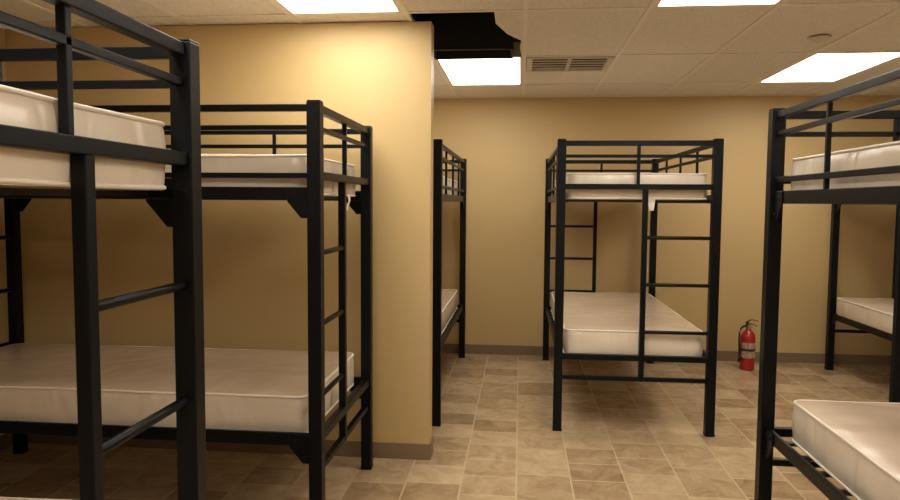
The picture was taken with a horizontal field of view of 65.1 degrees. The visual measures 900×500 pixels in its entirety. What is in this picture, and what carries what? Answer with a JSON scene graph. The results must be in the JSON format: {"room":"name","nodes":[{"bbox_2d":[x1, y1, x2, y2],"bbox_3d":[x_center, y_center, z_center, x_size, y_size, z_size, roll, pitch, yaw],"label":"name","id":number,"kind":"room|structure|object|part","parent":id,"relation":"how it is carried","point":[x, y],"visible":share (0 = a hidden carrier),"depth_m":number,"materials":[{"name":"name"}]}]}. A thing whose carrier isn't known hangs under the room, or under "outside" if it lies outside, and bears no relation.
{"room":"dormitory","nodes":[
{"label":"dormitory","id":0,"kind":"room"},
{"bbox_2d":[0,28,8,434],"bbox_3d":[-2.758,-0.269,2.261,0.100,3.050,9.380,1,4,6],"label":"wall","id":1,"kind":"structure","parent":0,"point":[4,329],"depth_m":4.00,"materials":[{"name":"paint"}]},
{"bbox_2d":[0,433,12,450],"bbox_3d":[-2.852,1.302,0.972,0.008,0.090,6.392,1,4,6],"label":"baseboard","id":2,"kind":"structure","parent":1,"relation":"attached to","point":[6,440],"depth_m":4.04,"materials":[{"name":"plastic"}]},
{"bbox_2d":[5,21,433,443],"bbox_3d":[-1.314,-0.047,4.015,2.436,2.390,0.120,1,4,6],"label":"wall partition","id":3,"kind":"structure","parent":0,"point":[378,75],"depth_m":3.91,"materials":[{"name":"paint"}]},
{"bbox_2d":[28,434,432,459],"bbox_3d":[-1.318,1.100,4.093,2.444,0.090,0.136,1,4,6],"label":"baseboard","id":4,"kind":"structure","parent":3,"relation":"attached to","point":[348,448],"depth_m":3.99,"materials":[{"name":"plastic"}]},
{"bbox_2d":[411,12,474,20],"bbox_3d":[0.721,-1.782,1.812,7.070,0.080,9.380,1,4,6],"label":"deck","id":5,"kind":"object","parent":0,"point":[419,16],"visible":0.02,"depth_m":6.18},
{"bbox_2d":[0,353,890,499],"bbox_3d":[0.699,1.340,2.025,7.070,0.080,9.380,1,4,6],"label":"floor","id":6,"kind":"structure","parent":0,"point":[495,439],"depth_m":4.02,"materials":[{"name":"tile"}]},
{"bbox_2d":[0,0,206,499],"bbox_3d":[-1.696,0.412,1.430,2.048,1.820,0.988,1,4,6],"label":"bunk bed","id":7,"kind":"object","parent":6,"relation":"on","point":[51,147],"visible":1,"depth_m":1.47,"materials":[{"name":"metal"}]},
{"bbox_3d":[-1.696,0.753,1.476,1.917,0.202,0.868,1,4,6],"label":"mattress","id":8,"kind":"part","parent":7,"relation":"part of","materials":[{"name":"white fabric"}]},
{"bbox_3d":[-1.666,-0.215,1.386,1.919,0.180,0.867,1,4,6],"label":"mattress","id":9,"kind":"part","parent":7,"relation":"part of","materials":[{"name":"white fabric"}]},
{"bbox_2d":[0,100,372,499],"bbox_3d":[-1.476,0.282,3.364,2.048,1.820,0.988,1,4,6],"label":"bunk bed","id":10,"kind":"object","parent":6,"relation":"on","point":[271,397],"visible":0.66,"depth_m":2.98,"materials":[{"name":"metal"}]},
{"bbox_3d":[-1.489,0.632,3.390,1.917,0.186,0.867,1,4,6],"label":"mattress","id":11,"kind":"part","parent":10,"relation":"part of","materials":[{"name":"white fabric"}]},
{"bbox_3d":[-1.472,-0.346,3.322,1.920,0.180,0.867,1,4,6],"label":"mattress","id":12,"kind":"part","parent":10,"relation":"part of","materials":[{"name":"white fabric"}]},
{"bbox_2d":[432,139,466,426],"bbox_3d":[-0.445,0.143,5.498,0.988,1.820,2.048,1,4,6],"label":"bunk bed","id":13,"kind":"object","parent":6,"relation":"on","point":[445,301],"visible":0.3,"depth_m":4.75,"materials":[{"name":"metal"}]},
{"bbox_3d":[-0.448,0.494,5.521,0.867,0.184,1.917,1,4,6],"label":"mattress","id":14,"kind":"part","parent":13,"relation":"part of","materials":[{"name":"white fabric"}]},
{"bbox_3d":[-0.441,-0.484,5.457,0.867,0.179,1.917,1,4,6],"label":"mattress","id":15,"kind":"part","parent":13,"relation":"part of","materials":[{"name":"white fabric"}]},
{"bbox_2d":[542,138,723,436],"bbox_3d":[1.242,0.166,5.332,0.988,1.820,2.048,1,4,6],"label":"bunk bed","id":16,"kind":"object","parent":6,"relation":"on","point":[584,324],"visible":1,"depth_m":4.37,"materials":[{"name":"metal"}]},
{"bbox_3d":[1.237,0.519,5.341,0.867,0.182,1.919,1,4,6],"label":"mattress","id":17,"kind":"part","parent":16,"relation":"part of","materials":[{"name":"white fabric"}]},
{"bbox_3d":[1.246,-0.461,5.288,0.867,0.180,1.916,1,4,6],"label":"mattress","id":18,"kind":"part","parent":16,"relation":"part of","materials":[{"name":"white fabric"}]},
{"bbox_2d":[738,319,758,370],"bbox_3d":[2.576,0.816,6.091,0.133,0.439,0.128,4,5,43],"label":"fire extinguisher","id":19,"kind":"object","parent":6,"relation":"on","point":[746,348],"visible":1,"depth_m":6.05,"materials":[{"name":"metal"}]},
{"bbox_2d":[754,68,899,499],"bbox_3d":[1.701,0.402,1.918,0.988,1.820,2.048,1,4,6],"label":"bunk bed","id":20,"kind":"object","parent":6,"relation":"on","point":[856,444],"visible":1,"depth_m":2.61,"materials":[{"name":"metal"}]},
{"bbox_3d":[1.704,-0.225,1.874,0.867,0.180,1.919,1,4,6],"label":"mattress","id":21,"kind":"part","parent":20,"relation":"part of","materials":[{"name":"white fabric"}]},
{"bbox_3d":[1.718,0.757,1.895,0.867,0.183,1.919,1,4,6],"label":"mattress","id":22,"kind":"part","parent":20,"relation":"part of","materials":[{"name":"white fabric"}]},
{"bbox_2d":[824,204,898,369],"bbox_3d":[3.664,0.204,5.033,0.988,1.820,2.048,1,4,6],"label":"bunk bed","id":23,"kind":"object","parent":6,"relation":"on","point":[874,316],"visible":0.48,"depth_m":5.97,"materials":[{"name":"metal"}]},
{"bbox_3d":[3.631,0.555,5.059,0.867,0.182,1.920,1,4,6],"label":"mattress","id":24,"kind":"part","parent":23,"relation":"part of","materials":[{"name":"white fabric"}]},
{"bbox_2d":[0,0,899,97],"bbox_3d":[0.716,-1.103,1.859,6.870,0.041,9.180,1,4,6],"label":"ceiling","id":25,"kind":"structure","parent":0,"point":[705,50],"depth_m":3.99,"materials":[{"name":"tile"}]},
{"bbox_2d":[274,0,401,14],"bbox_3d":[-0.586,-1.225,3.063,0.584,0.100,1.104,1,4,6],"label":"ceiling light","id":26,"kind":"object","parent":25,"relation":"in","point":[294,7],"depth_m":3.51,"materials":[{"name":"white plastic"}]},
{"bbox_2d":[430,12,513,59],"bbox_3d":[0.144,-1.365,4.507,0.535,0.228,0.300,1,4,6],"label":"box","id":27,"kind":"object","parent":25,"relation":"attached to","point":[477,35],"visible":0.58,"depth_m":4.37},
{"bbox_2d":[436,42,521,85],"bbox_3d":[0.245,-1.368,5.247,0.584,0.100,1.104,1,4,6],"label":"ceiling light","id":28,"kind":"object","parent":25,"relation":"in","point":[458,71],"depth_m":5.20,"materials":[{"name":"white plastic"}]},
{"bbox_2d":[526,56,615,71],"bbox_3d":[0.822,-1.337,4.894,0.580,0.106,0.500,1,4,6],"label":"ceiling vent","id":29,"kind":"object","parent":25,"relation":"in","point":[586,63],"visible":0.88,"depth_m":4.89,"materials":[{"name":"metal"}]},
{"bbox_2d":[654,0,782,6],"bbox_3d":[1.235,-1.200,2.883,0.584,0.100,1.104,1,4,6],"label":"ceiling light","id":30,"kind":"object","parent":25,"relation":"in","point":[660,3],"depth_m":3.40,"materials":[{"name":"white plastic"}]},
{"bbox_2d":[807,35,830,42],"bbox_3d":[2.125,-1.210,4.058,0.124,0.027,0.124,1,4,6],"label":"smoke detector","id":31,"kind":"object","parent":25,"relation":"attached to","point":[819,38],"visible":1,"depth_m":4.02,"materials":[{"name":"plastic"}]},
{"bbox_2d":[758,52,899,82],"bbox_3d":[2.673,-1.335,5.007,0.584,0.100,1.104,1,4,6],"label":"ceiling light","id":32,"kind":"object","parent":25,"relation":"in","point":[818,67],"depth_m":4.96,"materials":[{"name":"white plastic"}]},
{"bbox_2d":[433,37,899,354],"bbox_3d":[1.168,-0.532,6.526,6.870,3.050,0.100,1,4,6],"label":"wall","id":33,"kind":"structure","parent":0,"point":[506,144],"depth_m":6.42,"materials":[{"name":"paint"}]},
{"bbox_2d":[442,343,890,364],"bbox_3d":[1.153,0.948,6.573,6.870,0.090,0.008,1,4,6],"label":"baseboard","id":34,"kind":"structure","parent":33,"relation":"attached to","point":[447,348],"depth_m":6.43,"materials":[{"name":"plastic"}]}
]}

